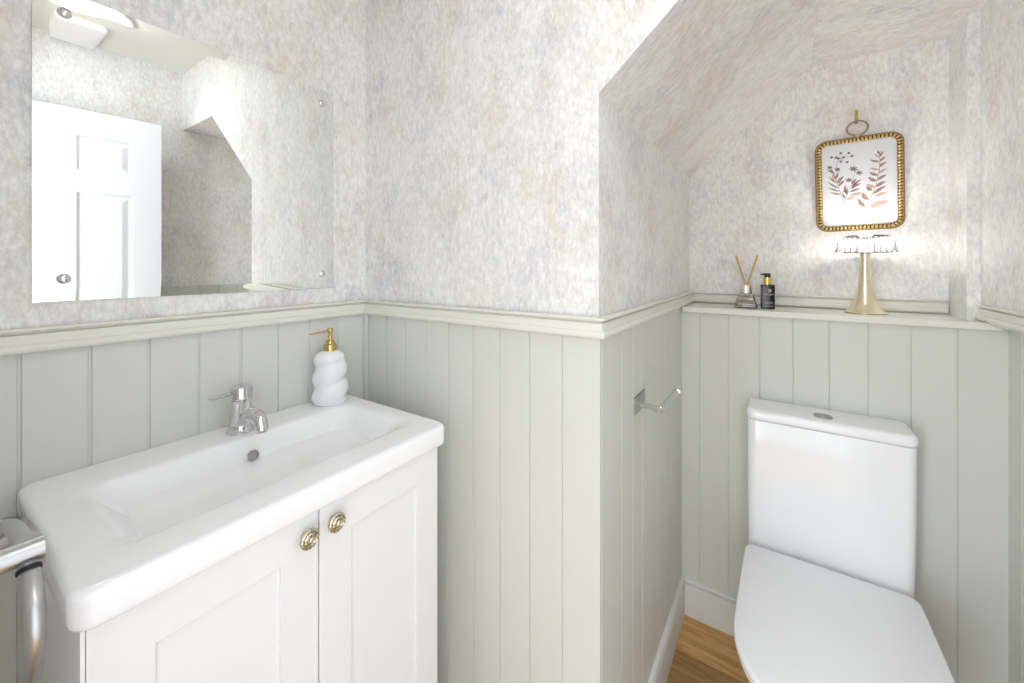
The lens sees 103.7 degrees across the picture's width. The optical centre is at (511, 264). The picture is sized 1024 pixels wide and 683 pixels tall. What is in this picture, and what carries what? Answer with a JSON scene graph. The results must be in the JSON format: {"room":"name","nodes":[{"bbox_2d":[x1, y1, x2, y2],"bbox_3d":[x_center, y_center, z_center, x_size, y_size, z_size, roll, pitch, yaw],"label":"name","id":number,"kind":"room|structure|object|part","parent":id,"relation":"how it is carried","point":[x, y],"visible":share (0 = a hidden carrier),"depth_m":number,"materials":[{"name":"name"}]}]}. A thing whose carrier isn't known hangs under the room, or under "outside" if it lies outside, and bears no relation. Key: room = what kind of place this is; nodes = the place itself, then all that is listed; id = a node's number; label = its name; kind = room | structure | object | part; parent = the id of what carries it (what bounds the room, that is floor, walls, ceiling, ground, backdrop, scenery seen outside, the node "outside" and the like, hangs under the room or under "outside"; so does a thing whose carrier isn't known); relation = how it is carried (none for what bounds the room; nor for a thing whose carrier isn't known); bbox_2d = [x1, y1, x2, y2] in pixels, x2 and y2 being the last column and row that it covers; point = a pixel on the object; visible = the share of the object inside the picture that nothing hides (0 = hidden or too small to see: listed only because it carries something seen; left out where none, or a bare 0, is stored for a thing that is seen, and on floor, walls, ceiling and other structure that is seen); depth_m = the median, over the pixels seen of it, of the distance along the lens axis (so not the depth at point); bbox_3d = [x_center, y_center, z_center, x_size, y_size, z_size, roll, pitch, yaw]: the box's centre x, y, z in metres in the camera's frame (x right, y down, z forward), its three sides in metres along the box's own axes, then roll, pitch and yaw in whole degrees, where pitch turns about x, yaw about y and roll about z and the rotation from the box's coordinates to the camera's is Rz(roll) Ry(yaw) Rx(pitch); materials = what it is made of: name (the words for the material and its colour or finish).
{"room":"bathroom","nodes":[
{"label":"bathroom","id":0,"kind":"room"},
{"bbox_2d":[0,0,365,329],"bbox_3d":[-0.803,0.152,0.921,0.100,2.395,1.018,0,0,34],"label":"wall","id":1,"kind":"structure","parent":0,"point":[321,44],"depth_m":1.00,"materials":[{"name":"paint"}]},
{"bbox_2d":[0,517,47,682],"bbox_3d":[-0.767,0.605,0.527,0.393,0.502,0.195,0,0,34],"label":"towel rail","id":2,"kind":"object","parent":1,"relation":"attached to","point":[24,552],"visible":1,"depth_m":0.49,"materials":[{"name":"metal"}]},
{"bbox_2d":[0,314,362,682],"bbox_3d":[-0.734,0.750,0.930,0.006,1.200,0.910,0,0,34],"label":"wall paneling","id":3,"kind":"structure","parent":1,"relation":"attached to","point":[62,411],"depth_m":0.83,"materials":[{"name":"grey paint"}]},
{"bbox_2d":[32,0,333,302],"bbox_3d":[-0.703,-0.225,0.971,0.011,0.586,0.590,0,0,34],"label":"wall mirror","id":4,"kind":"object","parent":1,"relation":"attached to","point":[165,163],"visible":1,"depth_m":0.88,"materials":[{"name":"clear glass"}]},
{"bbox_2d":[0,291,947,355],"bbox_3d":[0.132,0.135,1.169,2.517,0.044,0.666,0,0,-19],"label":"trim","id":5,"kind":"structure","parent":1,"relation":"attached to","point":[56,337],"depth_m":0.98,"materials":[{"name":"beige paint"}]},
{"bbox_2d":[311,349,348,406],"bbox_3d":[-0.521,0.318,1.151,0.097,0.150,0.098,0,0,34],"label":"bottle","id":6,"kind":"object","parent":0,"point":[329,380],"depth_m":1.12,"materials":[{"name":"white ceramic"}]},
{"bbox_2d":[366,0,987,316],"bbox_3d":[0.525,0.152,1.350,1.830,2.395,1.172,0,0,34],"label":"wall","id":7,"kind":"structure","parent":0,"point":[536,156],"depth_m":1.07,"materials":[{"name":"paint"}]},
{"bbox_2d":[363,314,367,399],"bbox_3d":[-0.473,0.750,1.298,0.018,1.200,0.008,0,0,34],"label":"trim","id":8,"kind":"structure","parent":7,"relation":"attached to","point":[365,316],"depth_m":1.29,"materials":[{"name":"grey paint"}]},
{"bbox_2d":[368,314,600,682],"bbox_3d":[-0.143,0.750,1.087,0.802,1.200,0.008,0,0,34],"label":"wall paneling","id":9,"kind":"structure","parent":7,"relation":"attached to","point":[519,455],"depth_m":0.99,"materials":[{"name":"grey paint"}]},
{"bbox_2d":[601,307,681,682],"bbox_3d":[0.426,0.750,1.221,0.006,1.200,0.847,0,0,34],"label":"wall paneling","id":10,"kind":"structure","parent":7,"relation":"attached to","point":[641,453],"depth_m":1.08,"materials":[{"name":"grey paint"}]},
{"bbox_2d":[634,388,680,414],"bbox_3d":[0.391,0.373,1.085,0.087,0.046,0.178,0,0,34],"label":"toilet roll holder","id":11,"kind":"object","parent":7,"relation":"attached to","point":[639,400],"visible":1,"depth_m":1.06,"materials":[{"name":"metal"}]},
{"bbox_3d":[0.349,0.363,1.032,0.014,0.021,0.075,0,0,-36],"label":"arm","id":12,"kind":"part","parent":11,"relation":"part of","materials":[{"name":"silver metal"}]},
{"bbox_2d":[647,575,736,682],"bbox_3d":[0.190,1.280,0.828,1.649,0.140,1.768,0,0,34],"label":"baseboard","id":13,"kind":"structure","parent":7,"relation":"attached to","point":[713,607],"depth_m":1.48,"materials":[{"name":"paint"}]},
{"bbox_2d":[682,312,1008,682],"bbox_3d":[1.068,0.765,1.418,0.841,1.169,0.195,0,0,34],"label":"wall paneling","id":14,"kind":"structure","parent":7,"relation":"attached to","point":[950,386],"depth_m":1.22,"materials":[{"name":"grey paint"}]},
{"bbox_2d":[682,302,1008,330],"bbox_3d":[1.067,0.171,1.407,0.845,0.021,0.215,0,0,34],"label":"trim","id":15,"kind":"structure","parent":7,"relation":"attached to","point":[893,318],"depth_m":1.30,"materials":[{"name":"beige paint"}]},
{"bbox_2d":[734,255,758,308],"bbox_3d":[0.885,0.061,1.516,0.078,0.198,0.074,0,0,34],"label":"reed diffuser","id":16,"kind":"object","parent":15,"relation":"on","point":[745,299],"visible":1,"depth_m":1.50,"materials":[{"name":"clear glass"}]},
{"bbox_2d":[734,293,757,308],"bbox_3d":[0.883,0.132,1.517,0.074,0.056,0.074,0,0,34],"label":"glass bottle","id":17,"kind":"object","parent":16,"relation":"attached to","point":[744,300],"depth_m":1.49,"materials":[{"name":"clear glass"}]},
{"bbox_2d":[760,273,774,308],"bbox_3d":[0.939,0.095,1.480,0.045,0.130,0.043,0,0,26],"label":"lotion bottle","id":18,"kind":"object","parent":15,"relation":"on","point":[767,289],"visible":1,"depth_m":1.46,"materials":[{"name":"black plastic"}]},
{"bbox_2d":[834,234,898,314],"bbox_3d":[1.175,0.030,1.337,0.161,0.260,0.160,0,0,34],"label":"table lamp","id":19,"kind":"object","parent":15,"relation":"on","point":[865,302],"visible":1,"depth_m":1.32,"materials":[{"name":"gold metal"}]},
{"bbox_3d":[1.175,-0.057,1.337,0.052,0.021,0.052,0,0,34],"label":"led bulb","id":20,"kind":"part","parent":19,"relation":"part of","materials":[{"name":"white plastic"}]},
{"bbox_3d":[1.175,-0.070,1.337,0.161,0.060,0.160,0,0,34],"label":"lamp shade","id":21,"kind":"part","parent":19,"relation":"part of","materials":[{"name":"clear glass"}]},
{"bbox_2d":[666,615,749,682],"bbox_3d":[-0.203,1.380,0.003,2.140,0.060,4.180,0,0,34],"label":"floor","id":22,"kind":"structure","parent":0,"point":[704,653],"depth_m":1.38,"materials":[{"name":"brown wood"}]},
{"bbox_2d":[41,448,436,682],"bbox_3d":[-0.515,0.896,0.845,0.450,0.908,0.606,0,0,34],"label":"vanity cabinet","id":23,"kind":"object","parent":22,"relation":"on","point":[346,592],"visible":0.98,"depth_m":0.71,"materials":[{"name":"white wood"}]},
{"bbox_3d":[-0.442,0.843,0.615,0.019,0.798,0.294,0,0,34],"label":"door","id":24,"kind":"part","parent":23,"relation":"part of","materials":[{"name":"white wood"}]},
{"bbox_2d":[17,394,443,632],"bbox_3d":[-0.517,0.434,0.856,0.435,0.083,0.642,0,0,34],"label":"washbasin","id":25,"kind":"object","parent":23,"relation":"in","point":[121,533],"visible":0.94,"depth_m":0.72,"materials":[{"name":"white ceramic"}]},
{"bbox_2d":[208,383,268,435],"bbox_3d":[-0.608,0.339,0.932,0.137,0.107,0.087,0,0,7],"label":"mixer tap","id":26,"kind":"object","parent":25,"relation":"on","point":[242,412],"visible":1,"depth_m":0.93,"materials":[{"name":"silver metal"}]},
{"bbox_2d":[309,328,348,406],"bbox_3d":[-0.521,0.287,1.151,0.098,0.213,0.098,0,0,2],"label":"soap dispenser","id":27,"kind":"object","parent":25,"relation":"on","point":[329,380],"visible":1,"depth_m":1.12,"materials":[{"name":"white ceramic"}]},
{"bbox_3d":[-0.356,0.478,0.703,0.028,0.035,0.035,0,0,34],"label":"knob","id":28,"kind":"part","parent":23,"relation":"part of","materials":[{"name":"gold metal"}]},
{"bbox_3d":[-0.327,0.476,0.746,0.028,0.035,0.035,0,0,34],"label":"knob","id":29,"kind":"part","parent":23,"relation":"part of","materials":[{"name":"gold metal"}]},
{"bbox_3d":[-0.275,0.843,0.864,0.019,0.798,0.301,0,0,34],"label":"door","id":30,"kind":"part","parent":23,"relation":"part of","materials":[{"name":"white wood"}]},
{"bbox_2d":[734,398,954,682],"bbox_3d":[0.824,0.909,1.035,0.418,0.881,0.710,0,0,34],"label":"toilet","id":31,"kind":"object","parent":22,"relation":"on","point":[826,594],"visible":1,"depth_m":1.14,"materials":[{"name":"white ceramic"}]},
{"bbox_3d":[0.776,0.932,0.968,0.400,0.019,0.528,0,0,34],"label":"seat","id":32,"kind":"part","parent":31,"relation":"part of","materials":[{"name":"white plastic"}]},
{"bbox_3d":[0.982,0.488,1.268,0.414,0.032,0.146,0,0,34],"label":"cistern lid","id":33,"kind":"part","parent":31,"relation":"part of","materials":[{"name":"white ceramic"}]},
{"bbox_3d":[0.776,0.909,0.968,0.413,0.023,0.544,0,0,34],"label":"lid","id":34,"kind":"part","parent":31,"relation":"part of","materials":[{"name":"white plastic"}]},
{"bbox_2d":[690,37,948,313],"bbox_3d":[1.173,0.305,1.526,0.948,2.090,0.100,0,0,34],"label":"wall niche","id":35,"kind":"object","parent":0,"point":[756,195],"visible":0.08,"depth_m":1.48,"materials":[{"name":"paint"}]},
{"bbox_2d":[854,110,857,123],"bbox_3d":[1.219,-0.527,1.421,0.010,0.050,0.022,0,0,34],"label":"hook","id":36,"kind":"object","parent":35,"relation":"attached to","point":[855,111],"visible":0.98,"depth_m":1.43,"materials":[{"name":"gold metal"}]},
{"bbox_2d":[815,120,904,231],"bbox_3d":[1.221,-0.314,1.418,0.247,0.387,0.035,0,0,34],"label":"framed picture","id":37,"kind":"object","parent":36,"relation":"hanging from","point":[860,180],"visible":1,"depth_m":1.41,"materials":[{"name":"gold metal"}]},
{"bbox_2d":[821,137,897,226],"bbox_3d":[1.224,-0.288,1.422,0.210,0.300,0.006,-1,2,34],"label":"print","id":38,"kind":"object","parent":37,"relation":"attached to","point":[859,175],"depth_m":1.42,"materials":[{"name":"white paper"}]},
{"bbox_2d":[949,10,980,319],"bbox_3d":[1.385,-0.289,1.233,0.028,0.898,0.150,0,0,34],"label":"wall pier","id":39,"kind":"object","parent":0,"point":[965,40],"visible":1,"depth_m":1.19,"materials":[{"name":"paint"}]},
{"bbox_2d":[981,0,1023,333],"bbox_3d":[0.916,0.152,0.398,0.120,2.395,2.060,0,0,34],"label":"wall","id":40,"kind":"structure","parent":0,"point":[1002,21],"depth_m":1.04,"materials":[{"name":"paint"}]},
{"bbox_2d":[975,304,1023,331],"bbox_3d":[0.841,0.135,0.409,0.016,0.044,1.795,0,0,34],"label":"trim","id":41,"kind":"structure","parent":40,"relation":"attached to","point":[1011,319],"depth_m":1.03,"materials":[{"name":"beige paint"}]},
{"bbox_2d":[1009,330,1023,682],"bbox_3d":[0.875,0.757,0.368,0.008,1.185,1.765,0,0,34],"label":"wall paneling","id":42,"kind":"structure","parent":40,"relation":"attached to","point":[1016,340],"depth_m":1.07,"materials":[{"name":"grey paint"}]}
]}

